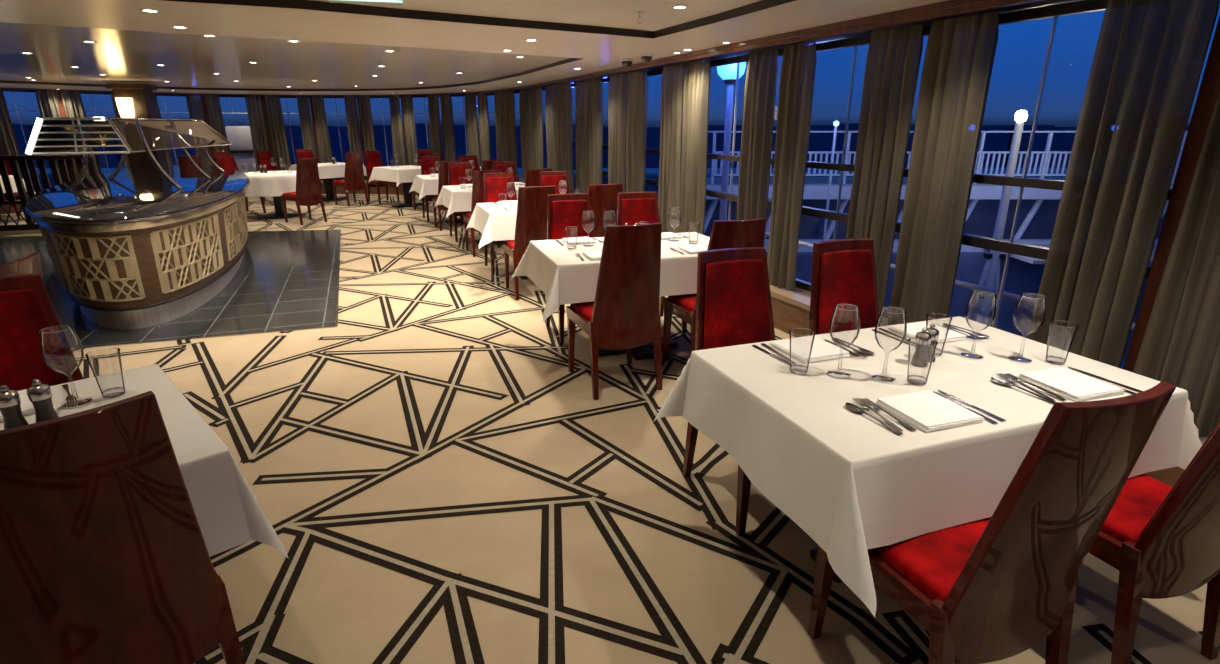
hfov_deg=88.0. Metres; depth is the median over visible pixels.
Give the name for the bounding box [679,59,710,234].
curtain
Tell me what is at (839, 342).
fork
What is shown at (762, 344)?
table knife
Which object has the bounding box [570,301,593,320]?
seat cushion
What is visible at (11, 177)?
tablecloth
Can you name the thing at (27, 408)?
folded napkin
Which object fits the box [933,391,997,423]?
table knife
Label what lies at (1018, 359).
wine glass
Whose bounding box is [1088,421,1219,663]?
dining chair
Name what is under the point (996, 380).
spoon
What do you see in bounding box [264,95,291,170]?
curtain
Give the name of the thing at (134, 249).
buffet counter
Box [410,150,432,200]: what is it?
dining chair
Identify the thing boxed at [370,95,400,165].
window
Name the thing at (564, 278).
tablecloth
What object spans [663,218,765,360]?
dining chair
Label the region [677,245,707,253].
folded napkin
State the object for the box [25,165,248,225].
countertop
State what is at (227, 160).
dining chair
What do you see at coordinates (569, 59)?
trim
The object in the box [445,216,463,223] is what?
dining table
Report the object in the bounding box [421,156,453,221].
dining chair
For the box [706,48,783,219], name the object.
window
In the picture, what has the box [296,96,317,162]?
curtain
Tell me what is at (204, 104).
trim
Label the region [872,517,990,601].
seat cushion
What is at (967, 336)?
fork
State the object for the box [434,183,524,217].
tablecloth
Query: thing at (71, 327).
bowl
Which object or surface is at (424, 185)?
tablecloth
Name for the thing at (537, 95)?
curtain
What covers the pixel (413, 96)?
window
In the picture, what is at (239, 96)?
window
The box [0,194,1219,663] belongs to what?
floor
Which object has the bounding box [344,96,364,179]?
curtain
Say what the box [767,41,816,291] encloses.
curtain
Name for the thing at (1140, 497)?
seat cushion
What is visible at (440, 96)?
trim
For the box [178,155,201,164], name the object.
dining chair
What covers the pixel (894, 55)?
curtain
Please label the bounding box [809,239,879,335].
dining chair
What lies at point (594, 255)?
folded napkin
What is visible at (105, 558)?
dining chair
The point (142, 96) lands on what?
column
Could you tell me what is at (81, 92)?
window
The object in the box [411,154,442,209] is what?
dining chair
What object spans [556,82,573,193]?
curtain
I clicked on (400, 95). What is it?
trim
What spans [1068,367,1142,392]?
table knife
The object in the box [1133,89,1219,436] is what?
curtain
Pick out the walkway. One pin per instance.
(1038, 211)
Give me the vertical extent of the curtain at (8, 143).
1.855 m
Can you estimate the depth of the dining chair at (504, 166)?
9.25 m
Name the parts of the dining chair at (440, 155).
leg, backrest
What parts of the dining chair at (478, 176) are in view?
seat frame, leg, leg, backrest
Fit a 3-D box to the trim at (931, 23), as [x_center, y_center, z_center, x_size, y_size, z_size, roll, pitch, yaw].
[1.911,-0.916,3.904,0.100,1.822,0.100,-8,20,-22]
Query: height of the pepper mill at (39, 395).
0.136 m
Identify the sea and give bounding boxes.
[0,123,1188,167]
[28,168,1124,368]
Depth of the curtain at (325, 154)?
14.46 m
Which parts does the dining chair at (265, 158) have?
backrest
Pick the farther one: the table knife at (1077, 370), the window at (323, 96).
the window at (323, 96)
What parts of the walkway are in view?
rail post, railing panel, railing panel, rail post, railing panel, rail post, railing panel, rail post, railing panel, rail post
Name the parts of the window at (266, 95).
frame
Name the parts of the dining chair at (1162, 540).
seat frame, leg, backrest, leg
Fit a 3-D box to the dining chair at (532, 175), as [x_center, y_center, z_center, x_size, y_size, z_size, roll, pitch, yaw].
[-0.958,-1.573,8.090,0.456,1.030,0.593,-7,20,-21]
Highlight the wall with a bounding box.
[0,183,1183,486]
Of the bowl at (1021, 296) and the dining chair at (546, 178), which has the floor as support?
the dining chair at (546, 178)
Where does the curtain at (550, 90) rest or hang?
hanging from the ceiling
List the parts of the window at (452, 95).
frame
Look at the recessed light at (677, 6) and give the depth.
3.80 m
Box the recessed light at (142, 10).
[139,9,160,12]
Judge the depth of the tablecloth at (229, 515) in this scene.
1.68 m
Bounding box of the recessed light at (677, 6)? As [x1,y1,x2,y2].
[671,5,687,8]
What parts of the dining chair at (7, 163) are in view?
seat frame, leg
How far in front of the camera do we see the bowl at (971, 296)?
2.25 m
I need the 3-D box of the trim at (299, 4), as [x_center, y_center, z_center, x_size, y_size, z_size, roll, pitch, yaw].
[-1.150,-0.941,0.786,10.705,0.053,8.485,0,18,0]
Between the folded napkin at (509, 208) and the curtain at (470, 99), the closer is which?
the folded napkin at (509, 208)
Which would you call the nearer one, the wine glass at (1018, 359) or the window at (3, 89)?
the wine glass at (1018, 359)
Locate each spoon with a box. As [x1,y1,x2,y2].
[833,338,874,353]
[845,402,902,434]
[942,323,989,336]
[991,377,1055,403]
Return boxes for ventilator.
[225,126,255,172]
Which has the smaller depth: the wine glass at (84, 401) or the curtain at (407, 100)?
the wine glass at (84, 401)
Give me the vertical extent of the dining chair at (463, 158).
1.030 m
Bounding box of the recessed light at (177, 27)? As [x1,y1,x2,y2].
[170,26,188,28]
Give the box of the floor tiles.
[0,230,339,347]
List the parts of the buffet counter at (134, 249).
lattice panel, lattice panel, trim, lattice panel, lattice panel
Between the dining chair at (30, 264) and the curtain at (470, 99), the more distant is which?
the curtain at (470, 99)
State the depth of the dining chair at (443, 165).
9.46 m
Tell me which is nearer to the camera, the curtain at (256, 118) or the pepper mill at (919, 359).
the pepper mill at (919, 359)
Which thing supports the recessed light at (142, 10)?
in the ceiling
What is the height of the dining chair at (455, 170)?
1.030 m
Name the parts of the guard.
glass panel, panel frame, glass panel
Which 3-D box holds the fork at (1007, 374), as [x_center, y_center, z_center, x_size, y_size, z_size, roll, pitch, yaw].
[1.351,0.173,2.013,0.025,0.008,0.210,-5,19,-16]
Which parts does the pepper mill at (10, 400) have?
knob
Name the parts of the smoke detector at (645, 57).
plate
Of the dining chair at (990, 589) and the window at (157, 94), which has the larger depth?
the window at (157, 94)
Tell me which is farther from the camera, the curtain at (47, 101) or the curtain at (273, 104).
the curtain at (273, 104)
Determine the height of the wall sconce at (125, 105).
0.300 m
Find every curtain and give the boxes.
[0,88,27,194]
[35,90,77,183]
[60,90,101,176]
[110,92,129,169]
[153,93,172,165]
[185,94,212,165]
[204,94,229,150]
[244,95,269,171]
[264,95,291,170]
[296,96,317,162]
[312,96,335,179]
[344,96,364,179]
[358,96,375,150]
[389,95,405,165]
[402,95,416,165]
[428,95,442,153]
[440,94,456,160]
[465,93,480,170]
[477,93,490,166]
[494,91,505,160]
[504,90,517,176]
[519,88,533,182]
[531,87,543,168]
[545,84,557,170]
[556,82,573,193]
[575,79,588,193]
[588,77,602,183]
[608,73,626,192]
[626,70,647,191]
[658,63,684,232]
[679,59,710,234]
[737,47,778,247]
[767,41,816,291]
[845,23,923,321]
[887,10,998,325]
[1028,0,1219,367]
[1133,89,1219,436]
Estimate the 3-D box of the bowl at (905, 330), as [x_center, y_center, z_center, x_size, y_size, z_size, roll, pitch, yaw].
[0.903,0.000,2.037,0.095,0.147,0.095,-6,19,-19]
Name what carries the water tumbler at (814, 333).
on the tablecloth at (853, 484)
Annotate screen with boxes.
[0,155,96,234]
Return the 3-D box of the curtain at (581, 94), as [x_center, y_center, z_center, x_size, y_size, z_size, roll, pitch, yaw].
[-0.374,-2.592,8.964,0.106,1.824,0.424,-8,20,-22]
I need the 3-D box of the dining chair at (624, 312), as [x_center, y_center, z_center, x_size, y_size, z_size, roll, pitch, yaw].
[0.040,-0.171,3.827,0.456,1.030,0.593,-7,19,-20]
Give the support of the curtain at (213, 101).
hanging from the ceiling
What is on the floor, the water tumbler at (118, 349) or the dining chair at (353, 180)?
the dining chair at (353, 180)
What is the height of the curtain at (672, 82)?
1.811 m
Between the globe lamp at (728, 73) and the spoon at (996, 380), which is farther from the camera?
the globe lamp at (728, 73)
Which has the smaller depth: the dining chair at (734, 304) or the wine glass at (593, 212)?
the dining chair at (734, 304)
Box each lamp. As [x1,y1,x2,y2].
[717,62,745,219]
[823,121,838,240]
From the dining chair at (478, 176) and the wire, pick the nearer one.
the dining chair at (478, 176)
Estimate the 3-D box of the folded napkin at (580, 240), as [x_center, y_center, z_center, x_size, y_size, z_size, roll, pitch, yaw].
[-0.221,-0.653,4.513,0.203,0.016,0.207,-6,19,-18]
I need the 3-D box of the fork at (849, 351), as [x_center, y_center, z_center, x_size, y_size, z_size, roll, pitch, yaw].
[0.863,0.059,2.360,0.025,0.008,0.210,-5,19,-16]
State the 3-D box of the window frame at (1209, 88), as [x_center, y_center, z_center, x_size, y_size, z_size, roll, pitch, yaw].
[2.470,-0.523,2.710,0.100,1.822,0.100,-8,20,-23]
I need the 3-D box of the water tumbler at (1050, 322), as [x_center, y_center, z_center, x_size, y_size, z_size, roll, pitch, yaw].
[1.571,0.039,2.209,0.086,0.141,0.086,-6,19,-19]
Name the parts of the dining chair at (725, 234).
leg, seat frame, leg, backrest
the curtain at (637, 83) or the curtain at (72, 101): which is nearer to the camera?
the curtain at (637, 83)
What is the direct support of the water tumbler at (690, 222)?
on the tablecloth at (564, 278)
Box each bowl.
[39,325,83,375]
[581,212,594,231]
[668,207,680,226]
[829,304,859,349]
[874,307,906,352]
[965,291,995,332]
[1013,293,1045,333]
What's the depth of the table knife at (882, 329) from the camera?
2.51 m
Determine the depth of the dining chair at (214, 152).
12.82 m
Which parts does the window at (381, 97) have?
frame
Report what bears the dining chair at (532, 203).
on the floor
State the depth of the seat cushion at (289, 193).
10.26 m
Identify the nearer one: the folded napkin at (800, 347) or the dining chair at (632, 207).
the folded napkin at (800, 347)
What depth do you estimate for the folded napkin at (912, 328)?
2.51 m
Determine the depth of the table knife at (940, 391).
1.88 m
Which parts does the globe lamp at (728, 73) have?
globe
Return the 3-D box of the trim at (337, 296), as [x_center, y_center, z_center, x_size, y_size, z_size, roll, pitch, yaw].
[-6.404,-0.601,6.781,6.500,0.006,6.458,-7,19,-21]
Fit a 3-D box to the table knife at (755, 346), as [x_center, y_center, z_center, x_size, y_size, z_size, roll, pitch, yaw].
[0.590,0.084,2.295,0.021,0.002,0.233,-8,20,-22]
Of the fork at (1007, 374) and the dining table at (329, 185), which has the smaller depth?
the fork at (1007, 374)
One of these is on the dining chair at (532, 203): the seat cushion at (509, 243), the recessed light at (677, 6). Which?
the seat cushion at (509, 243)
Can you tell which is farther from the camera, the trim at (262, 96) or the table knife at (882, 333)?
the trim at (262, 96)
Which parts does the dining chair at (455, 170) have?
leg, leg, backrest, seat frame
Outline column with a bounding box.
[106,83,167,168]
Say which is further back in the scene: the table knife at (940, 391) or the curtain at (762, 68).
the curtain at (762, 68)
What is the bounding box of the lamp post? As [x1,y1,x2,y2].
[967,110,1027,327]
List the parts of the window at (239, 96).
frame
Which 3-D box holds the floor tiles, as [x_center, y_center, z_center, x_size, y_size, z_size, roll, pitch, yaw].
[-6.404,-0.600,6.781,6.482,0.004,6.440,-7,19,-21]
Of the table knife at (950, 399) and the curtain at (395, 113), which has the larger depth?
the curtain at (395, 113)
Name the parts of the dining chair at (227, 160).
backrest, leg, leg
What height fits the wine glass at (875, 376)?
0.232 m
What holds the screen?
on the floor
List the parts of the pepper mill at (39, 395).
knob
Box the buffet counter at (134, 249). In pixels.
[25,165,249,329]
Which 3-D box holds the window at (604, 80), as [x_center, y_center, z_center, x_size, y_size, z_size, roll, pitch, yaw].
[0.110,-2.353,8.243,0.061,1.842,1.217,-7,20,-21]
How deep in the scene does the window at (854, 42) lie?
4.53 m
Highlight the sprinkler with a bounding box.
[635,11,644,23]
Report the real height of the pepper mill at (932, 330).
0.136 m
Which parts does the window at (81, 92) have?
frame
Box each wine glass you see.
[39,325,91,406]
[581,212,594,246]
[603,211,615,227]
[668,207,680,240]
[827,304,859,377]
[872,307,906,381]
[961,291,995,358]
[1008,293,1045,362]
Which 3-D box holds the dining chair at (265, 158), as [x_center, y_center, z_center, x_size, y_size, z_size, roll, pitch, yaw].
[-6.914,-3.200,13.041,0.593,1.030,0.456,10,21,29]
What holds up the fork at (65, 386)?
on the tablecloth at (229, 515)
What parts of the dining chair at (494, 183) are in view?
leg, leg, backrest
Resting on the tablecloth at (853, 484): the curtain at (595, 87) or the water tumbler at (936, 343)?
the water tumbler at (936, 343)
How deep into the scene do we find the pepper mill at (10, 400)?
1.70 m
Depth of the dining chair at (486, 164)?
9.59 m
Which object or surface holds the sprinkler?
attached to the ceiling
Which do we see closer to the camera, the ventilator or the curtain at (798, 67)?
the curtain at (798, 67)
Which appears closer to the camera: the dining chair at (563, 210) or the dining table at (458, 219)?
the dining chair at (563, 210)
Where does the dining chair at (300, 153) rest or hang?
on the floor
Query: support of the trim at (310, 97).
attached to the wall
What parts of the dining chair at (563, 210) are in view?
leg, leg, backrest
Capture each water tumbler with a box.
[85,347,125,397]
[565,226,577,248]
[688,222,699,243]
[789,328,815,373]
[907,337,937,384]
[926,313,952,355]
[1045,320,1078,364]
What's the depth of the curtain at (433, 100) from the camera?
13.82 m
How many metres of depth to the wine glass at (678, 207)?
4.51 m
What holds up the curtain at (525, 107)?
hanging from the ceiling
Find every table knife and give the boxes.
[752,345,791,364]
[761,343,796,364]
[872,329,915,346]
[878,328,915,344]
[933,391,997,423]
[937,390,1005,421]
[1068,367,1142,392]
[1076,371,1136,393]
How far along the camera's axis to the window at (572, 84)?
9.66 m
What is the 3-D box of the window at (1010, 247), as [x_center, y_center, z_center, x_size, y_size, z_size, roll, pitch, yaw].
[2.240,-0.727,3.328,0.062,1.822,1.296,-8,20,-23]
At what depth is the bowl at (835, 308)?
2.08 m
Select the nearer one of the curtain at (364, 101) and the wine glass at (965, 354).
the wine glass at (965, 354)
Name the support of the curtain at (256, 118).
hanging from the ceiling
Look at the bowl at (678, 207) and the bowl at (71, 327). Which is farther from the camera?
the bowl at (678, 207)
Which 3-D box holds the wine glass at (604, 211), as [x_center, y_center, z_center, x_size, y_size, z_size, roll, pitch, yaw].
[-0.003,-0.708,4.326,0.095,0.232,0.095,-6,19,-17]
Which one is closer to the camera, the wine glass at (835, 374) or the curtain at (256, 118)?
the wine glass at (835, 374)
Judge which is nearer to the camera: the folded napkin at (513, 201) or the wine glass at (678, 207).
the wine glass at (678, 207)
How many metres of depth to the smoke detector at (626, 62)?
6.29 m
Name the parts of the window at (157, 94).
frame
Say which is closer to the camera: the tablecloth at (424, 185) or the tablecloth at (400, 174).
the tablecloth at (424, 185)
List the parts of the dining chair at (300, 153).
backrest, leg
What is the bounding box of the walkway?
[704,131,1187,359]
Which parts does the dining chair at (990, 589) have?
leg, seat frame, leg, backrest, leg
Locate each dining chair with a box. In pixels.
[0,160,19,218]
[0,253,41,277]
[0,273,83,391]
[0,391,244,663]
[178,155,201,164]
[213,151,230,165]
[215,154,265,212]
[255,150,277,202]
[281,158,326,224]
[296,149,327,197]
[332,152,368,206]
[364,150,399,203]
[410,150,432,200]
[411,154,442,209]
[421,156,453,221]
[432,161,468,230]
[448,162,480,241]
[458,155,479,170]
[463,170,506,256]
[481,160,502,170]
[484,172,516,274]
[493,161,517,181]
[503,186,555,299]
[525,169,551,186]
[539,171,569,193]
[546,194,594,343]
[566,223,661,399]
[587,183,622,236]
[617,192,686,332]
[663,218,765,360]
[682,247,775,535]
[808,381,1175,663]
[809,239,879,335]
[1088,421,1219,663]
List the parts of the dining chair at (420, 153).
backrest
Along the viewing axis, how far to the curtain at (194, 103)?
13.56 m
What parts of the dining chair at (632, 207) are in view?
backrest, leg, leg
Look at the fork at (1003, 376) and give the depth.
2.03 m
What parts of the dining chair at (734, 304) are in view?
leg, backrest, leg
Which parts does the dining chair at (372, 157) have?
leg, backrest, leg, seat frame, leg, leg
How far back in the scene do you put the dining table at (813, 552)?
2.34 m
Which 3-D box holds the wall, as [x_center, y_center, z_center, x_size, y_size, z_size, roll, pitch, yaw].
[-0.925,-0.684,6.585,23.140,0.285,10.591,12,22,32]
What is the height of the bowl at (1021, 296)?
0.147 m
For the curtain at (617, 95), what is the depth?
7.74 m
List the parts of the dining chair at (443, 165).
leg, leg, backrest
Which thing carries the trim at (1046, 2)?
attached to the ceiling
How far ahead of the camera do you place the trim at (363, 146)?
14.49 m
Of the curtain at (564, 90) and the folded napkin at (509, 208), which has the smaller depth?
the folded napkin at (509, 208)
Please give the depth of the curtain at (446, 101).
13.64 m
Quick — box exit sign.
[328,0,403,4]
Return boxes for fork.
[62,384,76,403]
[824,340,861,356]
[834,339,869,356]
[852,398,902,431]
[861,398,916,430]
[939,325,977,339]
[943,325,984,339]
[996,373,1054,400]
[1004,373,1066,400]
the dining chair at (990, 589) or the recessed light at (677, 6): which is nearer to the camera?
the dining chair at (990, 589)
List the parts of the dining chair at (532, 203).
leg, seat frame, leg, backrest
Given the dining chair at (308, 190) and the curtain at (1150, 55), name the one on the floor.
the dining chair at (308, 190)
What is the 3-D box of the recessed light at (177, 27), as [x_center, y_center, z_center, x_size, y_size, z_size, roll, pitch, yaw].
[-2.890,-2.047,4.243,0.104,0.009,0.104,0,18,0]
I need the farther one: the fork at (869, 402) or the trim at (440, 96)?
the trim at (440, 96)
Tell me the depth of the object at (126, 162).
12.69 m
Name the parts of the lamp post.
mast leg, mast leg, mast leg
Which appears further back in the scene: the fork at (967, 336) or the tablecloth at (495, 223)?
the tablecloth at (495, 223)
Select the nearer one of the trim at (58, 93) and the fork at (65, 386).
the fork at (65, 386)
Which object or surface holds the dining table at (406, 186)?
on the floor
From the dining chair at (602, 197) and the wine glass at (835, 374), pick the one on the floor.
the dining chair at (602, 197)
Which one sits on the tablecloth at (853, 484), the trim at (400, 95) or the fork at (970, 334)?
the fork at (970, 334)
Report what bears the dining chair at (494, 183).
on the floor
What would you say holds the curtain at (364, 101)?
hanging from the ceiling
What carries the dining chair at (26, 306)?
on the floor
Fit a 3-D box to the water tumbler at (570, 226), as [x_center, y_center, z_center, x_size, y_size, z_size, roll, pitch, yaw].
[-0.257,-0.633,4.254,0.086,0.141,0.086,-6,19,-17]
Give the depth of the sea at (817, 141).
139.96 m
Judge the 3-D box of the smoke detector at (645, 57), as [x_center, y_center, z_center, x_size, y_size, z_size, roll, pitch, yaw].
[0.340,-2.549,5.888,0.144,0.075,0.144,0,18,0]
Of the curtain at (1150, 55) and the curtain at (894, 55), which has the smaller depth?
the curtain at (1150, 55)
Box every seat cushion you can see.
[283,192,295,195]
[506,240,513,248]
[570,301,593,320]
[668,293,696,311]
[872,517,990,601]
[1100,474,1171,542]
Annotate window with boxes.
[2,88,43,190]
[63,90,110,172]
[156,93,184,162]
[207,94,244,169]
[266,95,308,164]
[323,96,365,179]
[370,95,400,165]
[412,95,439,149]
[450,93,476,154]
[571,80,588,169]
[601,74,627,175]
[645,64,685,185]
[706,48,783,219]
[795,25,929,317]
[962,0,1171,327]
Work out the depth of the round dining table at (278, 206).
11.05 m
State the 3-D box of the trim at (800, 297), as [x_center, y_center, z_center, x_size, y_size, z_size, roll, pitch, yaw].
[-0.925,-0.809,6.552,23.171,0.040,10.616,12,22,32]
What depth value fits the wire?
15.04 m
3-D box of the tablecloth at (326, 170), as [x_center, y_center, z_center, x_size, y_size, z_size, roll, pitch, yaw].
[-5.956,-3.381,13.361,1.116,0.325,1.380,11,21,30]
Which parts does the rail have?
rail post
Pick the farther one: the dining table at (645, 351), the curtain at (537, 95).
the curtain at (537, 95)
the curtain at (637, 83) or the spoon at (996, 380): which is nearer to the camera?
the spoon at (996, 380)
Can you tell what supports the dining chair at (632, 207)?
on the floor
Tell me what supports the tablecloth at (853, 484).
on the dining table at (813, 552)
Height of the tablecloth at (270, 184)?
0.340 m
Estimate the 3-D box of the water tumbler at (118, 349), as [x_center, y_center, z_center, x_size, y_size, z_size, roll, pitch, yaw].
[-1.539,0.127,1.940,0.086,0.141,0.086,-17,25,-42]
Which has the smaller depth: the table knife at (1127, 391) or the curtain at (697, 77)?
the table knife at (1127, 391)
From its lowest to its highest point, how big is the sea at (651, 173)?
0.400 m
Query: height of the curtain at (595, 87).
1.822 m
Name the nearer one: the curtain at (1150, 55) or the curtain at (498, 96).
the curtain at (1150, 55)
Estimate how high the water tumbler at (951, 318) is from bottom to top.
0.141 m
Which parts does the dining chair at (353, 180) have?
leg, seat frame, leg, backrest, leg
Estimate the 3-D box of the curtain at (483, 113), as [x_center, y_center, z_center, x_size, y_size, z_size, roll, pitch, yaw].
[-2.572,-3.929,12.995,0.355,1.848,0.076,17,25,41]
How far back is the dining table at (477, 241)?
8.56 m
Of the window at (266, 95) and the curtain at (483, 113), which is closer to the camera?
the curtain at (483, 113)
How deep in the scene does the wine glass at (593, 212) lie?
4.33 m
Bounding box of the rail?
[765,232,1135,329]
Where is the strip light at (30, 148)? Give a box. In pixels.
[25,118,42,154]
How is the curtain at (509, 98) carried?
hanging from the ceiling
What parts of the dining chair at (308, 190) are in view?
leg, seat frame, leg, backrest, leg, leg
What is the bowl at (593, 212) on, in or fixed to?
on the wine glass at (593, 212)
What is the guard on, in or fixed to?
on the buffet counter at (134, 249)
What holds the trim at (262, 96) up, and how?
attached to the wall
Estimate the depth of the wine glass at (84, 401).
1.88 m
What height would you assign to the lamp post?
3.136 m
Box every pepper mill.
[0,385,28,429]
[27,379,58,422]
[911,327,931,366]
[927,324,938,362]
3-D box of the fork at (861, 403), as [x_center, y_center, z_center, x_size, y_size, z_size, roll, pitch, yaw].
[0.770,0.236,1.823,0.025,0.008,0.210,-4,19,-13]
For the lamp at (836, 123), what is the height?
3.005 m
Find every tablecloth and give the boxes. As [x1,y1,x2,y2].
[0,174,35,193]
[0,364,288,558]
[244,171,295,196]
[288,162,366,178]
[368,165,420,186]
[409,175,437,199]
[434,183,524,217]
[465,202,516,248]
[511,232,709,321]
[652,316,1201,616]
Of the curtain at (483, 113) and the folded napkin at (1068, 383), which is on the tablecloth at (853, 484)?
the folded napkin at (1068, 383)
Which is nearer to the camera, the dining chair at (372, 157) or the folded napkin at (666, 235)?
the folded napkin at (666, 235)
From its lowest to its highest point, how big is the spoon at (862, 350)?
0.008 m
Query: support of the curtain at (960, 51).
hanging from the trim at (1046, 2)
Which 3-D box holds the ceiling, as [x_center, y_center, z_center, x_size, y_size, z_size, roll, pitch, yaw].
[-3.603,-2.369,4.963,19.019,0.160,19.909,0,18,0]
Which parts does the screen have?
slat panel, rail, rail, screen post, slat panel, rail, screen post, slat panel, screen post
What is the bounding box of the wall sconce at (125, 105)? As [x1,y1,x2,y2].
[115,98,133,117]
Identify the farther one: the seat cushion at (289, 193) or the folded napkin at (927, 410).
the seat cushion at (289, 193)
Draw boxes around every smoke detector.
[620,58,633,66]
[639,53,653,62]
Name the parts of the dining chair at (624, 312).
leg, seat frame, leg, backrest, leg, leg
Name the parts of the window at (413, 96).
frame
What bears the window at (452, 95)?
in the wall
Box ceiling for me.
[0,0,947,94]
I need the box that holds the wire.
[8,110,574,113]
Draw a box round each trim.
[0,58,581,90]
[2,230,340,348]
[27,180,1207,444]
[55,90,78,175]
[163,0,796,37]
[200,94,214,158]
[260,95,274,159]
[309,96,319,162]
[357,96,366,180]
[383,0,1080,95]
[400,95,408,164]
[440,96,444,153]
[887,19,944,322]
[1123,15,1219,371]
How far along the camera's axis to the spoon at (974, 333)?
2.53 m
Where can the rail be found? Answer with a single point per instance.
(976, 289)
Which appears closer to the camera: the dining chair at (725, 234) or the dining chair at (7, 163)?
the dining chair at (725, 234)
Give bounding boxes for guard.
[25,117,231,190]
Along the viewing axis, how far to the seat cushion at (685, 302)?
4.05 m
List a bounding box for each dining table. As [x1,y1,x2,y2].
[261,196,298,218]
[323,178,345,201]
[392,182,424,207]
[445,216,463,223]
[476,240,504,244]
[598,337,677,359]
[810,547,842,582]
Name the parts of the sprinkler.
stem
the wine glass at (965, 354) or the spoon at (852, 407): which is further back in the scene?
the wine glass at (965, 354)
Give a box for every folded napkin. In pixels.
[0,389,35,421]
[498,200,516,204]
[508,207,516,210]
[562,237,595,244]
[583,251,601,259]
[661,232,681,239]
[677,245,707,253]
[770,336,849,362]
[875,390,984,431]
[888,322,966,342]
[1017,367,1124,400]
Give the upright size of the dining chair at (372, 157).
1.030 m
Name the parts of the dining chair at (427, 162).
leg, leg, seat frame, backrest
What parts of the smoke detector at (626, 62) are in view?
plate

